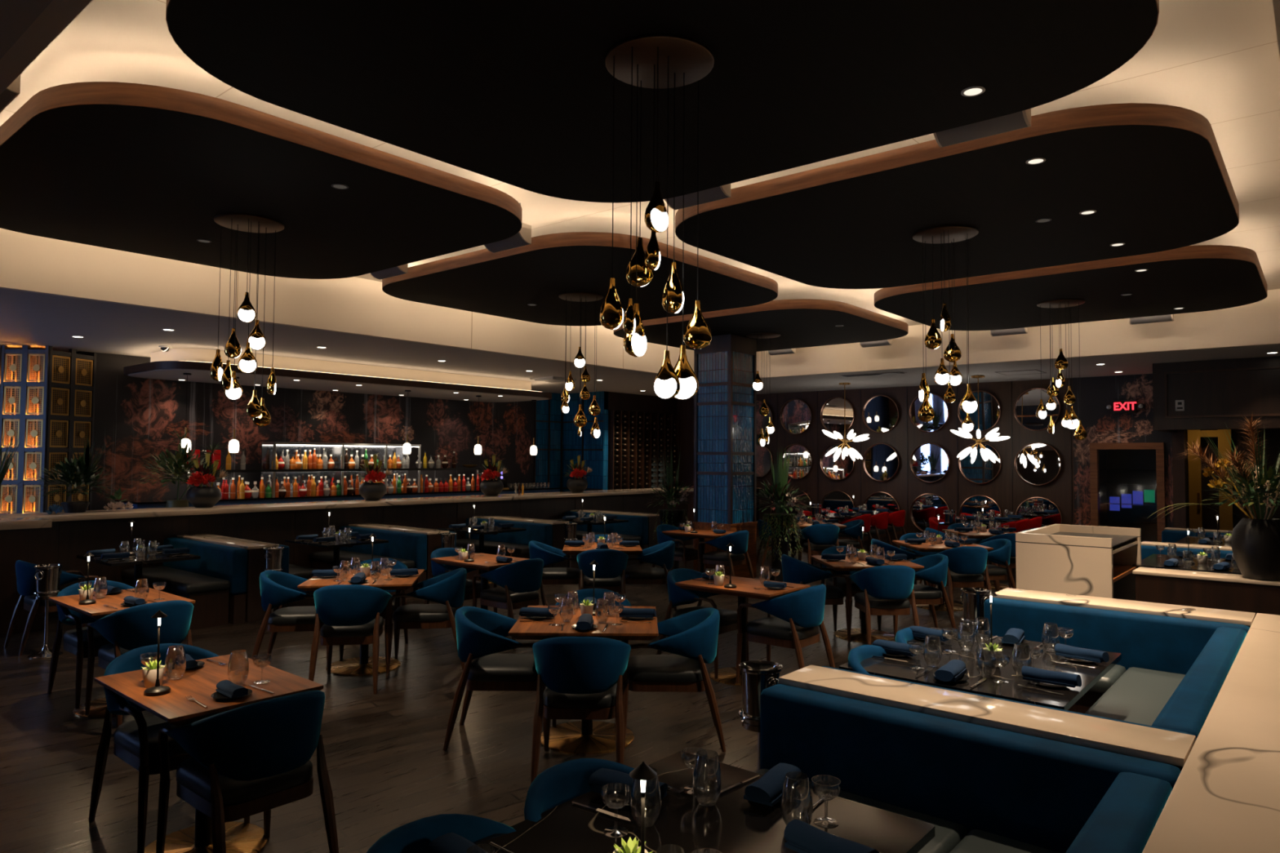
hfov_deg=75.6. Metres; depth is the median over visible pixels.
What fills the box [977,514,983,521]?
succulent pot
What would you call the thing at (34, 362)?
grille
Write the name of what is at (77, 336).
recessed light
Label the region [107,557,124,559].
plate
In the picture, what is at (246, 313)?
chandelier
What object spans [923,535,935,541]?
napkin
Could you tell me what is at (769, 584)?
napkin
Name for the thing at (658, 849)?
wine glass
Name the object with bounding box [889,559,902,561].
plate
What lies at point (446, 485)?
liquor bottle
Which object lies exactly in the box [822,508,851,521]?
dining chair
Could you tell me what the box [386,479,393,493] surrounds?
liquor bottle
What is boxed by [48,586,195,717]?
dining table
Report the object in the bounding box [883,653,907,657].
plate
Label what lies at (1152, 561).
dining table
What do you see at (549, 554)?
dining chair
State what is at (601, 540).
succulent pot
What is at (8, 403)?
lattice screen
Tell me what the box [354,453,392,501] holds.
flower bowl
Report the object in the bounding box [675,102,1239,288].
ceiling panel
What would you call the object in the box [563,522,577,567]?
stand
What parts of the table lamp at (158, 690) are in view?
stem, lamp shade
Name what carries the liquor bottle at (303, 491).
on the bar
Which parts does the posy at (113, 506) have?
white flower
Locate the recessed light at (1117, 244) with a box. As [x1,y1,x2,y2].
[1110,242,1124,246]
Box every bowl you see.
[139,652,160,666]
[152,582,166,590]
[180,452,229,507]
[252,654,271,667]
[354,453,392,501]
[462,464,477,467]
[475,454,507,496]
[547,604,561,613]
[554,593,566,602]
[561,455,591,493]
[601,782,631,809]
[610,604,623,613]
[613,593,626,602]
[680,746,707,769]
[811,774,840,800]
[907,642,925,654]
[941,627,957,639]
[964,618,979,630]
[990,654,1009,667]
[1057,627,1074,638]
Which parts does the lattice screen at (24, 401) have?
door frame, door frame, door frame, door frame, door frame, door frame, door frame, door frame, door frame, door frame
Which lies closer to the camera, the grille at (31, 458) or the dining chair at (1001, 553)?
the dining chair at (1001, 553)
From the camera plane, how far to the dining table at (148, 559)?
8.22 m
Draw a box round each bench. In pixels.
[121,565,230,629]
[287,564,319,607]
[309,550,414,598]
[456,538,529,571]
[466,552,479,581]
[573,539,580,568]
[576,530,640,564]
[755,768,1172,852]
[1067,626,1247,737]
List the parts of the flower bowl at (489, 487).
pitcher flower, red flower, pitcher flower, pitcher flower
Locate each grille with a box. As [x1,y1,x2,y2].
[0,88,16,110]
[2,486,16,511]
[4,420,17,445]
[4,453,17,478]
[5,387,19,413]
[6,355,20,380]
[25,486,39,511]
[26,453,39,478]
[27,421,41,445]
[28,387,42,413]
[30,355,43,380]
[48,486,64,506]
[49,453,65,478]
[50,421,66,445]
[52,388,67,413]
[53,356,68,382]
[72,484,87,501]
[74,422,88,446]
[75,391,90,415]
[76,360,91,384]
[484,232,528,252]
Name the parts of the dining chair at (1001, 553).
seat, leg, seat frame, backrest, leg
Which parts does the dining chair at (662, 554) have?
armrest, seat, seat frame, backrest, leg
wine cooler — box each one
[810,503,822,515]
[943,510,956,523]
[960,587,989,633]
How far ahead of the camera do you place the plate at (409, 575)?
7.00 m
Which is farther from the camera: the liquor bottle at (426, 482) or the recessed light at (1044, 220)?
the liquor bottle at (426, 482)
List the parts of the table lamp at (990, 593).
lamp shade, stem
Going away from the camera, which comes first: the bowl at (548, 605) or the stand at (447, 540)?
the bowl at (548, 605)
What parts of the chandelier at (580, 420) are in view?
cord, cord, cord, cord, cord, cord, cord, cord, cord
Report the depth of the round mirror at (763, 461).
18.47 m
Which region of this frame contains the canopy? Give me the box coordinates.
[123,348,551,454]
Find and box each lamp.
[78,551,96,604]
[128,520,135,555]
[143,609,170,696]
[326,510,332,537]
[368,533,377,575]
[463,524,474,562]
[589,560,601,616]
[602,515,608,545]
[629,760,657,852]
[690,506,697,533]
[724,542,736,588]
[850,493,856,513]
[857,524,866,559]
[934,513,942,543]
[981,589,1002,660]
[982,498,989,519]
[1106,404,1112,409]
[1137,403,1144,408]
[1183,528,1195,564]
[1213,514,1222,542]
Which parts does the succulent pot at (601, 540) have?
pot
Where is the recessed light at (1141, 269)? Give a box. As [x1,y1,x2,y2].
[1134,268,1148,271]
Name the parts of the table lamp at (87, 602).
stem, lamp shade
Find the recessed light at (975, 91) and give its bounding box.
[960,85,985,96]
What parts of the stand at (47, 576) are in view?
ring handle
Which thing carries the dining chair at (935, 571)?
on the floor
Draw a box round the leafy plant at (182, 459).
[137,426,223,507]
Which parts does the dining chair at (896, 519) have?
leg, seat, seat frame, leg, backrest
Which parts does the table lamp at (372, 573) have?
stem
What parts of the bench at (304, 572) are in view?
seat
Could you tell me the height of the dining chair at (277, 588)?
0.813 m
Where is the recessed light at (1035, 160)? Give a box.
[1026,157,1045,164]
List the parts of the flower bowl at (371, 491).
pitcher flower, red flower, pitcher flower, pitcher flower, protea flower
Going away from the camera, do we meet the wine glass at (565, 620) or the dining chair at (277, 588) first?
the wine glass at (565, 620)
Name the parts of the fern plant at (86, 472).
pot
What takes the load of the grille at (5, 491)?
attached to the lattice screen at (24, 401)
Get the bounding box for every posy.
[45,503,63,514]
[102,487,133,510]
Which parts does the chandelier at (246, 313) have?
cord, cord, cord, cord, cord, cord, cord, cord, cord, cord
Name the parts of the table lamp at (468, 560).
stem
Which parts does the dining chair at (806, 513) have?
backrest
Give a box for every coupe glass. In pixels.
[139,652,160,682]
[152,582,166,599]
[252,654,271,684]
[333,565,343,581]
[382,564,393,580]
[547,604,561,626]
[554,593,566,613]
[601,782,631,837]
[610,604,623,625]
[613,593,626,612]
[680,746,707,794]
[704,568,715,584]
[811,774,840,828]
[907,642,925,670]
[941,627,957,653]
[964,618,979,643]
[990,654,1009,683]
[1024,645,1043,660]
[1057,627,1074,644]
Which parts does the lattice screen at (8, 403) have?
frame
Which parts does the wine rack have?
rack post, rack post, rack post, rack post, rack rail, rack post, rack rail, rack rail, rack rail, rack rail, rack rail, rack rail, rack rail, rack post, rack rail, rack post, rack post, rack post, rack post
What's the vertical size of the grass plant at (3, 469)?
0.907 m
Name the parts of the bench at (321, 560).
seat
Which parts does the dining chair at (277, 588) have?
leg, leg, backrest, seat frame, seat, armrest, leg, leg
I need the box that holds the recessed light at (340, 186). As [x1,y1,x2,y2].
[331,183,348,189]
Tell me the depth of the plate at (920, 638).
4.66 m
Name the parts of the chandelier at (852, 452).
rod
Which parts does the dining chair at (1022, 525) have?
backrest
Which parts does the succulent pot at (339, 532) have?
pot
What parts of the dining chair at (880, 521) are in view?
seat, seat frame, leg, backrest, leg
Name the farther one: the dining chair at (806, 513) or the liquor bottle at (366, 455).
the dining chair at (806, 513)
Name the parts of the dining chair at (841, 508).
backrest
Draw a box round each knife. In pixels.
[248,684,275,693]
[310,578,337,579]
[520,620,552,622]
[572,800,630,821]
[715,774,759,794]
[871,655,907,662]
[906,640,939,645]
[969,677,986,688]
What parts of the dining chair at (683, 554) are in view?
leg, backrest, armrest, leg, seat frame, seat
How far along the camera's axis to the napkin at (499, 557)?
7.98 m
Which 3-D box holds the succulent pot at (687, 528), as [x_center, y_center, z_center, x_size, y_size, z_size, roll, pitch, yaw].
[0.655,1.399,11.353,0.101,0.113,0.101,0,-2,13]
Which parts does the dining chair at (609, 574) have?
leg, seat frame, seat, backrest, leg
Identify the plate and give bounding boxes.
[97,590,123,595]
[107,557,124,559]
[120,600,147,606]
[167,661,204,671]
[210,688,252,700]
[316,576,334,578]
[347,579,368,583]
[395,574,413,577]
[495,560,511,563]
[525,616,548,619]
[571,623,598,630]
[600,794,639,805]
[626,617,647,620]
[702,577,714,580]
[764,586,783,589]
[777,787,799,803]
[826,559,839,561]
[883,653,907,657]
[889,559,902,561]
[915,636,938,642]
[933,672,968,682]
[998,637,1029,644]
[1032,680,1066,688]
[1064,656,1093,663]
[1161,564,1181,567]
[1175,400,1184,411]
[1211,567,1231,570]
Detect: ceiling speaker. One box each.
[0,74,20,112]
[369,263,408,279]
[484,202,531,253]
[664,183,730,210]
[767,348,795,355]
[859,338,891,347]
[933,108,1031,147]
[989,327,1027,336]
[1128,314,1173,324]
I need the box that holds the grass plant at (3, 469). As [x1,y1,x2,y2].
[0,435,51,499]
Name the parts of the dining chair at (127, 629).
leg, armrest, seat frame, seat, leg, backrest, leg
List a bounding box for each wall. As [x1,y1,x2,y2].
[8,351,534,513]
[535,391,608,492]
[604,391,676,414]
[676,373,1173,547]
[1152,355,1279,432]
[1186,428,1279,529]
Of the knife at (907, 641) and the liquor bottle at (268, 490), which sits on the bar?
the liquor bottle at (268, 490)
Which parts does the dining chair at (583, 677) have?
leg, leg, seat frame, seat, backrest, leg, leg, armrest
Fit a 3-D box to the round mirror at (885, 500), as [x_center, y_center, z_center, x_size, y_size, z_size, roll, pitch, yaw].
[4.874,1.708,16.660,0.780,0.780,0.055,-1,-3,40]
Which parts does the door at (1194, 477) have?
handle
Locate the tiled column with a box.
[692,333,757,577]
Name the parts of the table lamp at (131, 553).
stem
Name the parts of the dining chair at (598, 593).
backrest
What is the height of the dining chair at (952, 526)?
0.813 m
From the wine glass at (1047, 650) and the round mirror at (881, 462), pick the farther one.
the round mirror at (881, 462)
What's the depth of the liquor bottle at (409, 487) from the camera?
14.87 m
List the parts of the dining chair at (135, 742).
leg, armrest, leg, seat, seat frame, backrest, leg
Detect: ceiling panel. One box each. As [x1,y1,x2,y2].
[0,81,522,279]
[165,0,1159,202]
[382,231,777,325]
[613,298,908,351]
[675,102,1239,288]
[874,244,1267,330]
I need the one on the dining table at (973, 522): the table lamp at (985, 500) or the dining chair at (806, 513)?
the table lamp at (985, 500)
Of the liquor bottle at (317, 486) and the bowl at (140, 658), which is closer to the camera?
the bowl at (140, 658)
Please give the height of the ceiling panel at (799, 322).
0.330 m
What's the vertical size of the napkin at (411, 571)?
0.051 m
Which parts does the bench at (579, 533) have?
seat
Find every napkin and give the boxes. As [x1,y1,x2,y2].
[86,548,115,555]
[100,551,129,559]
[100,585,120,592]
[123,595,145,604]
[146,544,173,551]
[161,547,189,554]
[174,653,198,668]
[215,680,248,697]
[296,534,318,539]
[311,568,342,576]
[313,536,335,542]
[341,531,359,536]
[350,572,366,582]
[355,533,376,538]
[368,563,377,571]
[389,568,418,575]
[427,832,488,852]
[448,523,466,528]
[466,524,484,529]
[466,551,474,555]
[480,521,494,525]
[496,555,511,561]
[497,523,513,527]
[519,607,557,617]
[562,515,576,519]
[564,540,585,545]
[575,613,593,630]
[580,516,593,520]
[583,596,598,609]
[588,768,667,806]
[596,542,608,549]
[603,515,617,519]
[617,607,656,617]
[618,540,639,545]
[702,572,714,578]
[713,528,726,533]
[743,763,801,806]
[763,580,786,587]
[783,819,879,852]
[812,520,819,524]
[821,554,845,559]
[822,519,838,522]
[834,509,844,512]
[840,512,854,515]
[848,549,857,556]
[851,507,864,510]
[858,510,872,513]
[865,556,884,564]
[872,639,920,656]
[876,508,889,511]
[882,554,907,559]
[904,538,925,542]
[908,625,952,641]
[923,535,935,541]
[934,659,967,681]
[944,540,959,546]
[954,527,973,531]
[955,538,977,542]
[963,515,977,519]
[968,524,980,529]
[977,513,992,516]
[979,519,995,523]
[988,528,1004,533]
[994,516,1010,520]
[997,527,1016,531]
[1001,627,1025,644]
[1008,514,1023,518]
[1021,665,1081,688]
[1054,643,1109,662]
[1163,558,1178,565]
[1176,550,1193,556]
[1199,537,1210,543]
[1207,533,1219,537]
[1213,561,1230,569]
[1225,553,1234,559]
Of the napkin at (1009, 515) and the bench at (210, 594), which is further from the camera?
the napkin at (1009, 515)
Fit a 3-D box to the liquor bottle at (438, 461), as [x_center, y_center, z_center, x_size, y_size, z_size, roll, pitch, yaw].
[-3.788,0.660,15.508,0.095,0.245,0.097,-1,-2,25]
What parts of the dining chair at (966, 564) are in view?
leg, backrest, seat frame, seat, leg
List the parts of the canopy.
stem, lamp shade, bar pendant, cord, lamp shade, bar canopy, bar pendant, lamp shade, bar pendant, bar pendant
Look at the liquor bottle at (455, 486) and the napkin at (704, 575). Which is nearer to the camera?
the napkin at (704, 575)
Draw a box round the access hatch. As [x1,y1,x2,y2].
[995,369,1046,375]
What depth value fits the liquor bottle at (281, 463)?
13.13 m
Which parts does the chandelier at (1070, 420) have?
cord, cord, cord, cord, cord, cord, cord, cord, cord, cord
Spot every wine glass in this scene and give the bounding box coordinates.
[93,577,107,598]
[134,578,149,599]
[135,543,145,559]
[147,541,157,555]
[164,644,186,679]
[226,649,248,685]
[338,560,350,579]
[350,558,360,574]
[369,561,380,579]
[378,557,389,575]
[466,844,495,852]
[560,597,573,622]
[565,591,578,614]
[595,598,609,623]
[602,592,615,615]
[629,768,661,827]
[655,844,684,852]
[692,751,722,806]
[759,566,769,585]
[780,771,813,826]
[845,545,854,559]
[848,546,857,562]
[923,635,942,666]
[957,621,974,650]
[973,617,990,645]
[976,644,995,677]
[1011,642,1031,675]
[1041,622,1060,652]
[1167,543,1177,558]
[1182,551,1192,565]
[1210,546,1220,561]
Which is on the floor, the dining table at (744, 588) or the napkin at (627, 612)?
the dining table at (744, 588)
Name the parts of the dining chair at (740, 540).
leg, armrest, leg, seat frame, seat, backrest, leg, leg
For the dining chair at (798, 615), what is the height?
0.813 m
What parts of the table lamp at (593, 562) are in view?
lamp shade, stem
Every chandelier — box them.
[209,213,284,426]
[559,291,603,438]
[600,33,714,399]
[746,332,780,446]
[822,382,869,462]
[912,225,978,431]
[950,375,1009,463]
[1035,298,1087,439]
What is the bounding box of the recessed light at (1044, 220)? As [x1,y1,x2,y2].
[1035,217,1051,222]
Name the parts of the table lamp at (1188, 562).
stem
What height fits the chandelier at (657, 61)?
1.529 m
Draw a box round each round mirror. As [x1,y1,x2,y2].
[756,400,773,435]
[756,444,773,478]
[756,487,773,521]
[779,399,812,434]
[780,444,813,479]
[781,488,813,515]
[819,396,855,433]
[819,443,855,480]
[820,490,855,512]
[862,395,899,433]
[862,443,900,481]
[862,491,900,526]
[908,392,949,432]
[909,443,950,483]
[910,493,950,533]
[957,390,1001,431]
[958,442,1002,484]
[959,494,1002,528]
[1013,387,1061,431]
[1014,442,1062,485]
[1015,497,1062,527]
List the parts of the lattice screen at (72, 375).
door frame, door frame, door frame, door frame, door frame, door frame, door frame, door frame, door frame, door frame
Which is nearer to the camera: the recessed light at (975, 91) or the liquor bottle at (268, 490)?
the recessed light at (975, 91)
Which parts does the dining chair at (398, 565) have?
backrest, seat frame, seat, leg, armrest, leg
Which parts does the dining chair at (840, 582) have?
armrest, seat, backrest, seat frame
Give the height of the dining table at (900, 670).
0.750 m
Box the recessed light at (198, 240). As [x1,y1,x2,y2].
[196,239,211,243]
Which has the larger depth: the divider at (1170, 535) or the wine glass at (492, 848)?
the divider at (1170, 535)
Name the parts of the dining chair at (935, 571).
leg, seat, seat frame, backrest, leg, leg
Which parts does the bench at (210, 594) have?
seat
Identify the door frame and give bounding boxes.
[1172,430,1188,528]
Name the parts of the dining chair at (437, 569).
leg, backrest, seat frame, seat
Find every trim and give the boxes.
[236,271,623,368]
[533,399,603,492]
[777,377,1072,533]
[1164,365,1279,417]
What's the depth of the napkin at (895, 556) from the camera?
8.30 m
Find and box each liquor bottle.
[220,477,224,497]
[222,477,228,498]
[226,448,231,470]
[228,477,231,497]
[230,477,235,498]
[236,475,241,497]
[239,477,244,498]
[240,448,245,469]
[244,482,251,497]
[251,481,258,497]
[258,477,264,497]
[265,481,271,497]
[266,475,271,487]
[271,453,278,469]
[275,476,279,497]
[278,453,284,469]
[278,481,285,497]
[281,449,284,469]
[283,476,286,496]
[284,449,289,469]
[285,476,290,497]
[289,453,295,469]
[289,480,293,496]
[293,449,297,459]
[293,476,297,496]
[295,453,302,469]
[296,480,300,496]
[298,480,306,496]
[300,453,303,469]
[302,449,307,469]
[306,475,311,496]
[307,449,312,469]
[311,448,316,469]
[311,476,315,496]
[315,480,320,495]
[316,453,323,469]
[318,476,323,495]
[321,448,324,468]
[323,449,328,469]
[323,475,326,487]
[323,480,329,495]
[327,454,334,469]
[329,475,333,494]
[330,480,337,495]
[336,480,341,494]
[343,475,347,494]
[344,448,348,468]
[346,480,353,494]
[347,454,355,468]
[350,474,353,487]
[354,450,359,468]
[355,474,359,494]
[360,454,365,468]
[364,448,367,468]
[368,454,373,466]
[386,454,392,468]
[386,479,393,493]
[392,450,396,468]
[392,473,395,493]
[395,473,398,492]
[396,454,401,468]
[396,475,401,493]
[400,454,406,468]
[403,473,406,493]
[405,454,409,468]
[406,479,412,492]
[411,479,417,492]
[415,459,422,468]
[420,473,422,492]
[422,451,426,468]
[424,475,428,492]
[427,454,434,468]
[428,478,433,492]
[433,478,439,491]
[435,454,440,468]
[438,478,443,491]
[441,455,448,467]
[443,478,448,491]
[448,474,452,491]
[452,451,456,467]
[452,478,457,491]
[457,474,461,490]
[462,474,466,490]
[466,477,471,490]
[471,474,474,490]
[475,472,479,490]
[521,482,524,494]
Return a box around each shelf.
[1100,469,1155,471]
[1100,482,1156,485]
[1101,502,1156,505]
[1101,518,1157,524]
[1112,564,1136,582]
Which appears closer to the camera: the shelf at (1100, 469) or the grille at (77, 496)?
the grille at (77, 496)
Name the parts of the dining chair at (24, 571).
leg, leg, seat, seat frame, backrest, armrest, armrest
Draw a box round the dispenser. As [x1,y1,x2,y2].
[489,468,509,489]
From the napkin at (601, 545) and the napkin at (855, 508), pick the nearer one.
the napkin at (601, 545)
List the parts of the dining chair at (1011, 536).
leg, backrest, seat frame, seat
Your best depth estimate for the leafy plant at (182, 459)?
10.54 m
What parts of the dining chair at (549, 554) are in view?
backrest, seat frame, seat, armrest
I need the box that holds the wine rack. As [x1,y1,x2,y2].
[607,409,679,489]
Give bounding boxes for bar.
[115,486,559,509]
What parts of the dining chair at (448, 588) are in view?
leg, leg, armrest, armrest, seat, seat frame, backrest, leg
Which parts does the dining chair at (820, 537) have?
armrest, leg, leg, seat frame, seat, backrest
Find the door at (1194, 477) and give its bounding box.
[1187,429,1233,530]
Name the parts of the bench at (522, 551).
seat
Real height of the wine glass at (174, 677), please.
0.147 m
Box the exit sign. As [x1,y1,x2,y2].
[1106,400,1144,413]
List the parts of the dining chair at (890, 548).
backrest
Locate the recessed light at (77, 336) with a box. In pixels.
[71,335,84,337]
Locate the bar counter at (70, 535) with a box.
[0,487,693,616]
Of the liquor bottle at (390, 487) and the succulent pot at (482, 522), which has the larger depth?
the liquor bottle at (390, 487)
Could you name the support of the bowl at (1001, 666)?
on the coupe glass at (997, 681)
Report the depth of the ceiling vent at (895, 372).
13.97 m
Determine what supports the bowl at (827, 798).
on the wine glass at (824, 822)
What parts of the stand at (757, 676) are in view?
ring handle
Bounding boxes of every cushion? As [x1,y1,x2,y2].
[338,525,426,571]
[413,572,426,591]
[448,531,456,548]
[465,517,552,546]
[542,564,551,568]
[564,511,648,545]
[568,555,573,568]
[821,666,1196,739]
[1065,772,1172,852]
[1151,626,1247,737]
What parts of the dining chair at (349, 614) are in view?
leg, leg, seat frame, seat, backrest, leg, leg, armrest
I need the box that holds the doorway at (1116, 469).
[1089,442,1165,542]
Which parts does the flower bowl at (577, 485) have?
red flower, pitcher flower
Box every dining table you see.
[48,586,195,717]
[76,549,200,588]
[94,653,323,852]
[284,535,388,569]
[297,569,424,675]
[431,553,528,637]
[437,524,526,583]
[474,751,934,852]
[508,605,658,754]
[551,516,628,536]
[562,542,642,555]
[662,528,734,573]
[675,575,810,685]
[789,521,846,564]
[805,510,893,555]
[809,555,924,642]
[839,627,1121,710]
[892,540,993,611]
[938,515,1029,528]
[942,529,1017,589]
[1132,554,1241,574]
[1174,536,1231,546]
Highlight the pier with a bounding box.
[0,516,52,635]
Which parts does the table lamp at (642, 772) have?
stem, lamp shade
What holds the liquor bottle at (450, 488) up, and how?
on the bar
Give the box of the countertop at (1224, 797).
[1142,613,1279,852]
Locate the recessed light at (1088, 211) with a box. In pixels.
[1079,209,1096,214]
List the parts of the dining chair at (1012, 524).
backrest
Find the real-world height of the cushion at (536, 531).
0.478 m
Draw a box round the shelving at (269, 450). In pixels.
[186,441,485,499]
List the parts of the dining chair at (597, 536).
backrest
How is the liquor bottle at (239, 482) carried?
on the bar
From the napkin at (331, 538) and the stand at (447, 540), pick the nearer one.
the napkin at (331, 538)
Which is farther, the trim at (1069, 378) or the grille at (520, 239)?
the trim at (1069, 378)
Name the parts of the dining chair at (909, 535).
backrest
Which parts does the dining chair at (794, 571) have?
backrest, seat, armrest, seat frame, leg, armrest, leg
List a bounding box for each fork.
[185,695,208,707]
[206,658,227,665]
[488,841,513,852]
[620,620,650,622]
[667,786,684,792]
[795,799,822,819]
[915,666,933,677]
[1017,684,1064,694]
[1051,660,1094,667]
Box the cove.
[0,0,1279,377]
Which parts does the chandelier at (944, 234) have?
cord, cord, cord, cord, cord, cord, cord, cord, cord, cord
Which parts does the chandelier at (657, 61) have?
cord, cord, cord, cord, cord, cord, cord, cord, cord, cord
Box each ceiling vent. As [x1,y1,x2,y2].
[529,376,576,382]
[840,371,906,377]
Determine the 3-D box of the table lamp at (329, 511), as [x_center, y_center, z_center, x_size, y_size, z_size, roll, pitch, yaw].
[-3.820,1.206,10.135,0.100,0.356,0.100,-1,-3,40]
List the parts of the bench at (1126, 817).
seat, seat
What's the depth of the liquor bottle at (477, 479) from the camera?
16.08 m
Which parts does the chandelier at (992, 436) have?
rod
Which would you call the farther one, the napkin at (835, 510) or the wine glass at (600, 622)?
the napkin at (835, 510)
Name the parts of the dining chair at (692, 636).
leg, armrest, seat, seat frame, backrest, leg, leg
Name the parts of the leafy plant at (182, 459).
pot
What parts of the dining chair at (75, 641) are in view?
leg, armrest, leg, seat frame, seat, backrest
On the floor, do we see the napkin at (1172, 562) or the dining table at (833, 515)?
the dining table at (833, 515)
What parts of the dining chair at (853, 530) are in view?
seat, backrest, leg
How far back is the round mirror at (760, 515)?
18.47 m
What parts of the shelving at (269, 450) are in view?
glass shelf, panel, rail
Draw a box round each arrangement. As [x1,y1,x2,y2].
[646,448,693,572]
[751,447,809,582]
[1149,415,1279,581]
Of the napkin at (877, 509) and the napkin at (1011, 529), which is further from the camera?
the napkin at (877, 509)
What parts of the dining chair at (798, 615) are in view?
leg, armrest, leg, seat, seat frame, backrest, leg, leg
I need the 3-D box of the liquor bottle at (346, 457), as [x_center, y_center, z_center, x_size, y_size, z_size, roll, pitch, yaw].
[-5.006,0.549,14.060,0.063,0.345,0.061,2,-2,-31]
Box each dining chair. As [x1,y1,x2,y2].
[4,560,101,655]
[47,580,134,709]
[84,600,193,728]
[88,643,249,852]
[155,690,338,852]
[251,569,342,675]
[308,584,391,693]
[339,558,408,660]
[366,813,515,852]
[386,568,466,673]
[424,547,497,613]
[443,606,556,751]
[472,558,547,649]
[524,758,634,822]
[528,540,580,590]
[530,636,631,784]
[551,588,631,725]
[576,549,628,597]
[582,534,621,594]
[624,540,677,611]
[624,607,725,751]
[651,524,705,572]
[656,568,749,679]
[697,530,754,578]
[735,583,835,683]
[756,519,799,573]
[781,554,850,641]
[788,515,821,567]
[794,510,827,555]
[798,524,839,564]
[820,546,880,631]
[821,519,864,567]
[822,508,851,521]
[835,514,871,549]
[837,506,873,538]
[847,564,919,644]
[848,644,897,674]
[861,511,892,545]
[867,510,906,551]
[871,538,930,610]
[878,554,956,640]
[894,627,915,644]
[899,533,937,586]
[920,527,975,587]
[928,517,948,533]
[928,546,991,614]
[946,523,993,581]
[952,538,1016,597]
[960,512,992,528]
[975,521,1016,574]
[976,533,1017,591]
[987,519,1029,532]
[1028,516,1041,528]
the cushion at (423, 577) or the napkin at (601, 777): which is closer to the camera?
the napkin at (601, 777)
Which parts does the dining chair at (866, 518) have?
seat, seat frame, backrest, leg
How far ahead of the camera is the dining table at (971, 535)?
11.44 m
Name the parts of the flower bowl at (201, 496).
pitcher flower, red flower, pitcher flower, pitcher flower, protea flower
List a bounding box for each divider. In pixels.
[163,533,288,624]
[338,523,456,591]
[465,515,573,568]
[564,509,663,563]
[760,664,1196,852]
[983,587,1255,674]
[1132,566,1279,615]
[1141,541,1232,559]
[1161,527,1232,542]
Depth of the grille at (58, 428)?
11.15 m
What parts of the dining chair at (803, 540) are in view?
seat, backrest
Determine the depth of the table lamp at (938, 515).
10.11 m
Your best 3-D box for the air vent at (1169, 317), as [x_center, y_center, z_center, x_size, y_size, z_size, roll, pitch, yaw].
[6.528,-1.507,10.545,0.480,0.348,0.155,-1,-3,40]
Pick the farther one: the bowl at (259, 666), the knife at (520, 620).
the knife at (520, 620)
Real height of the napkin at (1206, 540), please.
0.051 m
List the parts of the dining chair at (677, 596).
leg, backrest, leg, seat, armrest, leg, seat frame, leg, armrest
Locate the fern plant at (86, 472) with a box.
[31,437,117,512]
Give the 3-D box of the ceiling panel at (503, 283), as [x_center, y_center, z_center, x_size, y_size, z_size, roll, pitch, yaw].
[-0.635,-1.612,9.110,3.590,0.330,3.390,-1,-3,40]
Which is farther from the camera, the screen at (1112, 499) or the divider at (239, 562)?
the screen at (1112, 499)
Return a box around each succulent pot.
[79,585,93,600]
[136,544,146,556]
[142,659,166,688]
[334,530,342,540]
[360,563,370,577]
[458,549,468,560]
[480,520,487,528]
[580,599,593,614]
[597,536,605,543]
[613,836,653,852]
[684,524,690,532]
[713,571,724,586]
[806,515,812,523]
[857,549,866,560]
[934,534,942,543]
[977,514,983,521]
[979,524,986,532]
[981,642,1002,667]
[1196,551,1207,564]
[1224,533,1231,542]
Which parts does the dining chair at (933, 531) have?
backrest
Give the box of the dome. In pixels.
[158,345,172,351]
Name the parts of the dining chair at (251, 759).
leg, armrest, leg, seat, seat frame, backrest, leg, leg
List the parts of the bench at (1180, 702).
seat, seat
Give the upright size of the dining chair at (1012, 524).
0.813 m
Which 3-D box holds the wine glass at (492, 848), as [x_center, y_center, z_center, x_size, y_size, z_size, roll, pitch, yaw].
[-0.357,1.022,1.844,0.089,0.147,0.089,-1,-3,40]
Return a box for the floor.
[0,537,1016,852]
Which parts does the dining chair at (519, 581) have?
leg, armrest, seat, seat frame, leg, backrest, leg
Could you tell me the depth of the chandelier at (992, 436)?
14.11 m
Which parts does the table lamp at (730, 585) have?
stem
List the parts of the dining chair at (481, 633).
leg, leg, backrest, seat, seat frame, armrest, leg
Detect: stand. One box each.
[27,564,62,658]
[258,546,284,624]
[440,533,456,548]
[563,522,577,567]
[737,660,782,770]
[1015,524,1141,600]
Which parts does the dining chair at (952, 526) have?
backrest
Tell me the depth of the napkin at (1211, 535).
10.86 m
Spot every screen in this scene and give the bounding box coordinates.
[0,345,13,513]
[0,345,49,514]
[44,346,96,512]
[1109,496,1119,511]
[1120,493,1132,508]
[1132,490,1143,505]
[1143,489,1155,502]
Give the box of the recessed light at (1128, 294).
[1120,293,1133,295]
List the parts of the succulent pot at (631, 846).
pot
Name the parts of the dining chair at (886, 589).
leg, armrest, leg, seat, backrest, seat frame, leg, leg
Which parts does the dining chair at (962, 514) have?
backrest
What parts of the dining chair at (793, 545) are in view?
leg, leg, backrest, seat frame, seat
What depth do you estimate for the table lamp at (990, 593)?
4.26 m

